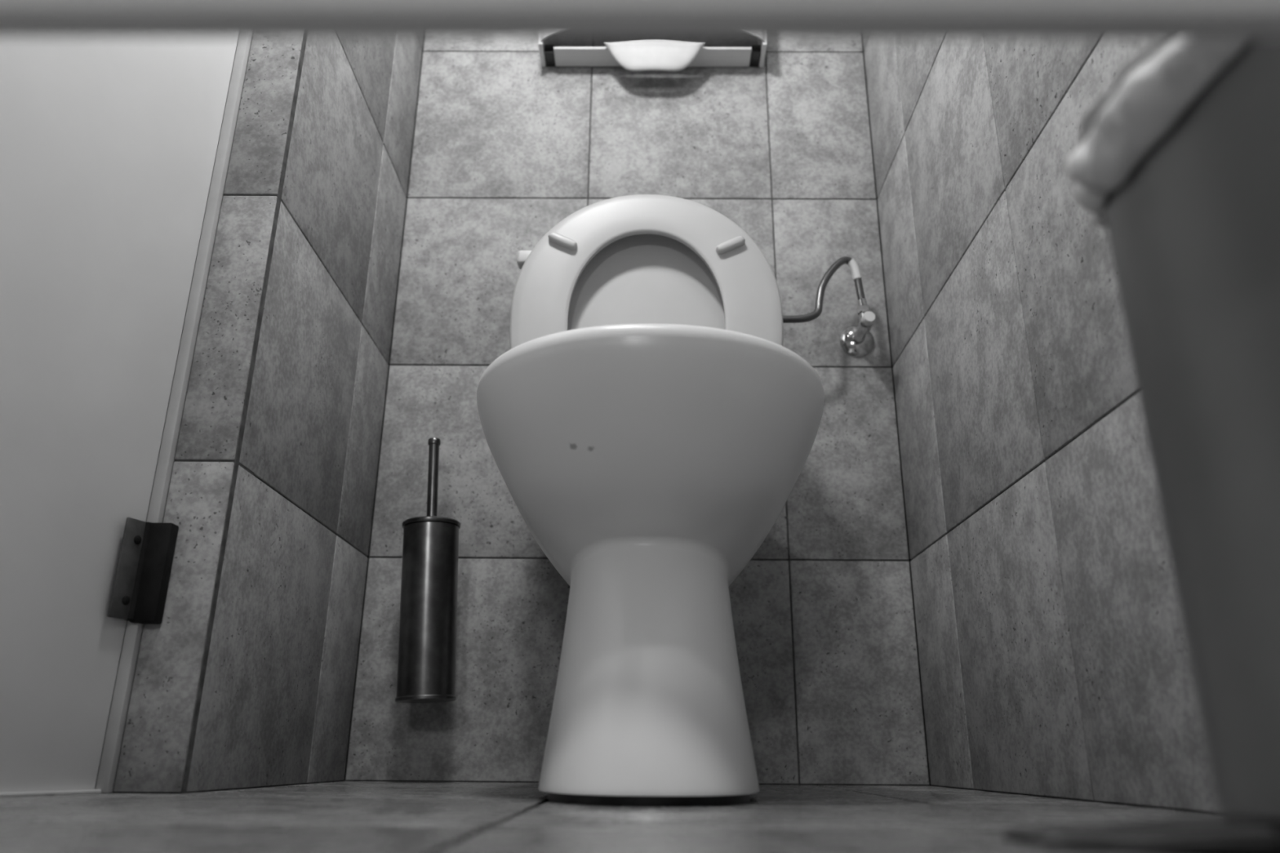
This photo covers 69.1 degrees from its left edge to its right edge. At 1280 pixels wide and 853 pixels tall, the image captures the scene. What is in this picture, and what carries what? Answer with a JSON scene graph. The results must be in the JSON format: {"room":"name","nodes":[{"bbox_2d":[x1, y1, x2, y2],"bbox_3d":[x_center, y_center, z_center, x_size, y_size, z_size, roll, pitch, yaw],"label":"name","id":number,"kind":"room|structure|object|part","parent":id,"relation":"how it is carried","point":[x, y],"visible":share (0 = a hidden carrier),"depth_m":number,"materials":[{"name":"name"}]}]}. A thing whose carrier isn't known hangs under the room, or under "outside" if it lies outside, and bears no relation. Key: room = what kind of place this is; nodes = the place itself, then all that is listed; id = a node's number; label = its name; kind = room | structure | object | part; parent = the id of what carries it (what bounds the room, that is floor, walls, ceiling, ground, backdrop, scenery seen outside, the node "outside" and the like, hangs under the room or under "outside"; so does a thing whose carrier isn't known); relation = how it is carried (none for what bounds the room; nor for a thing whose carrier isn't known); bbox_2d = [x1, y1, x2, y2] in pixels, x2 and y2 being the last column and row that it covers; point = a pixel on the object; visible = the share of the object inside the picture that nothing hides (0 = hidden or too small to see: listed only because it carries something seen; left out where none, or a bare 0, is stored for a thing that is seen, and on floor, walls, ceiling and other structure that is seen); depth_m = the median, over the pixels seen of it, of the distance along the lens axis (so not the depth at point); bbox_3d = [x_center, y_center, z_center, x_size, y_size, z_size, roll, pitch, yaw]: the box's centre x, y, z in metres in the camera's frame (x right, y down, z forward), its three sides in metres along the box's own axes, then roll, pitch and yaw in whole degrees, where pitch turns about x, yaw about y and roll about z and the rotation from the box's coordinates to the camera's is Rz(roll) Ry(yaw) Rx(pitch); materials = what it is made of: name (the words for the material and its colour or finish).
{"room":"toilet stall","nodes":[
{"label":"toilet stall","id":0,"kind":"room"},
{"bbox_2d":[0,789,101,797],"bbox_3d":[-0.599,0.252,0.621,0.006,0.004,0.564,-7,-21,19],"label":"trim","id":1,"kind":"structure","parent":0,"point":[91,791],"depth_m":0.82,"materials":[{"name":"white plastic"}]},
{"bbox_2d":[112,37,306,794],"bbox_3d":[-0.453,-0.802,1.304,0.066,2.450,0.050,0,-20,0],"label":"wall pier","id":2,"kind":"object","parent":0,"point":[156,754],"visible":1,"depth_m":0.99,"materials":[{"name":"tile"}]},
{"bbox_2d":[186,37,423,791],"bbox_3d":[-0.443,-0.725,1.520,0.050,2.450,0.491,0,-20,0],"label":"wall","id":3,"kind":"structure","parent":0,"point":[277,700],"depth_m":1.21,"materials":[{"name":"tile"}]},
{"bbox_2d":[0,36,238,792],"bbox_3d":[-0.610,-0.708,0.976,0.070,2.049,0.575,-8,-21,22],"label":"door","id":4,"kind":"structure","parent":3,"relation":"in","point":[108,145],"depth_m":0.90,"materials":[{"name":"laminate"}]},
{"bbox_2d":[95,37,252,793],"bbox_3d":[-0.493,-0.644,1.228,0.012,2.100,0.028,0,-20,0],"label":"trim","id":5,"kind":"structure","parent":3,"relation":"attached to","point":[112,748],"depth_m":1.00,"materials":[{"name":"grey metal"}]},
{"bbox_2d":[0,781,1218,852],"bbox_3d":[-0.409,-0.105,-0.464,1.689,0.050,3.851,0,-20,0],"label":"floor","id":6,"kind":"structure","parent":0,"point":[340,816],"depth_m":0.55,"materials":[{"name":"tile"}]},
{"bbox_2d":[476,194,824,806],"bbox_3d":[0.001,0.007,1.155,0.394,0.833,0.673,0,-20,0],"label":"toilet","id":7,"kind":"object","parent":6,"relation":"on","point":[647,418],"visible":1,"depth_m":0.86,"materials":[{"name":"ceramic"}]},
{"bbox_3d":[-0.171,-0.264,1.474,0.047,0.025,0.027,0,-20,0],"label":"flush lever","id":8,"kind":"part","parent":7,"relation":"part of","materials":[{"name":"white plastic"}]},
{"bbox_3d":[0.009,-0.151,1.333,0.378,0.404,0.069,0,-20,0],"label":"lid","id":9,"kind":"part","parent":7,"relation":"part of","materials":[{"name":"plastic"}]},
{"bbox_3d":[0.009,-0.165,1.314,0.384,0.403,0.050,0,-20,0],"label":"seat","id":10,"kind":"part","parent":7,"relation":"part of","materials":[{"name":"plastic"}]},
{"bbox_2d":[1001,39,1279,852],"bbox_3d":[0.267,-0.009,0.353,0.271,0.329,0.200,0,-20,0],"label":"pedal bin","id":11,"kind":"object","parent":6,"relation":"on","point":[1193,227],"visible":0.75,"depth_m":0.33,"materials":[{"name":"grey metal"}]},
{"bbox_2d":[1065,39,1249,228],"bbox_3d":[0.302,-0.125,0.394,0.224,0.046,0.217,0,-20,0],"label":"bag","id":12,"kind":"object","parent":11,"relation":"in","point":[1150,92],"visible":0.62,"depth_m":0.37,"materials":[{"name":"white plastic"}]},
{"bbox_2d":[345,37,929,786],"bbox_3d":[0.005,-0.632,1.771,0.843,2.450,0.050,0,-20,0],"label":"wall","id":13,"kind":"structure","parent":0,"point":[507,146],"depth_m":1.53,"materials":[{"name":"tile"}]},
{"bbox_2d":[395,521,458,703],"bbox_3d":[-0.294,0.273,1.351,0.093,0.250,0.126,-9,-22,24],"label":"brush holder","id":14,"kind":"object","parent":13,"relation":"attached to","point":[428,620],"visible":1,"depth_m":1.30,"materials":[{"name":"metal"}]},
{"bbox_2d":[401,437,460,528],"bbox_3d":[-0.310,0.192,1.361,0.085,0.366,0.085,4,-20,-10],"label":"toilet brush","id":15,"kind":"object","parent":14,"relation":"in","point":[433,443],"visible":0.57,"depth_m":1.39,"materials":[{"name":"metal"}]},
{"bbox_3d":[-0.309,0.146,1.378,0.085,0.008,0.085,-2,-20,-1],"label":"lid","id":16,"kind":"part","parent":15,"relation":"part of","materials":[{"name":"metal"}]},
{"bbox_3d":[-0.311,0.107,1.392,0.019,0.186,0.019,-2,-20,-1],"label":"handle","id":17,"kind":"part","parent":15,"relation":"part of","materials":[{"name":"metal"}]},
{"bbox_2d":[537,37,767,71],"bbox_3d":[0.024,-0.787,1.748,0.420,0.289,0.095,0,-20,0],"label":"dispenser","id":18,"kind":"object","parent":13,"relation":"attached to","point":[640,55],"visible":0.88,"depth_m":1.72,"materials":[{"name":"white plastic"}]},
{"bbox_3d":[-0.182,-0.786,1.767,0.008,0.200,0.061,0,-20,0],"label":"plate","id":19,"kind":"part","parent":18,"relation":"part of","materials":[{"name":"white plastic"}]},
{"bbox_3d":[0.230,-0.784,1.764,0.008,0.200,0.061,0,-20,0],"label":"plate","id":20,"kind":"part","parent":18,"relation":"part of","materials":[{"name":"white plastic"}]},
{"bbox_2d":[840,304,875,357],"bbox_3d":[0.366,-0.162,1.524,0.058,0.062,0.095,0,-20,0],"label":"angle valve","id":21,"kind":"object","parent":13,"relation":"attached to","point":[857,341],"visible":1,"depth_m":1.55,"materials":[{"name":"silver metal"}]},
{"bbox_2d":[782,256,866,323],"bbox_3d":[0.280,-0.225,1.512,0.190,0.135,0.023,4,-20,-9],"label":"supply hose","id":22,"kind":"object","parent":21,"relation":"attached to","point":[851,262],"visible":0.96,"depth_m":1.52,"materials":[{"name":"silver metal"}]},
{"bbox_3d":[0.366,-0.172,1.489,0.021,0.021,0.021,0,-20,0],"label":"knob","id":23,"kind":"part","parent":21,"relation":"part of","materials":[{"name":"white plastic"}]},
{"bbox_2d":[862,38,1226,814],"bbox_3d":[0.440,-1.281,-0.060,0.050,2.450,3.831,0,-20,0],"label":"wall","id":24,"kind":"structure","parent":0,"point":[1054,660],"depth_m":1.01,"materials":[{"name":"tile"}]},
{"bbox_3d":[-1.275,-1.360,-0.244,0.060,2.450,3.411,0,-20,0],"label":"wall","id":25,"kind":"structure","parent":0,"visible":0},
{"bbox_2d":[0,0,1279,39],"bbox_3d":[-0.418,-0.157,0.276,1.658,0.095,0.012,0,-20,0],"label":"board","id":26,"kind":"object","parent":25,"relation":"attached to","point":[551,19],"visible":1,"depth_m":0.25,"materials":[{"name":"grey"}]}
]}

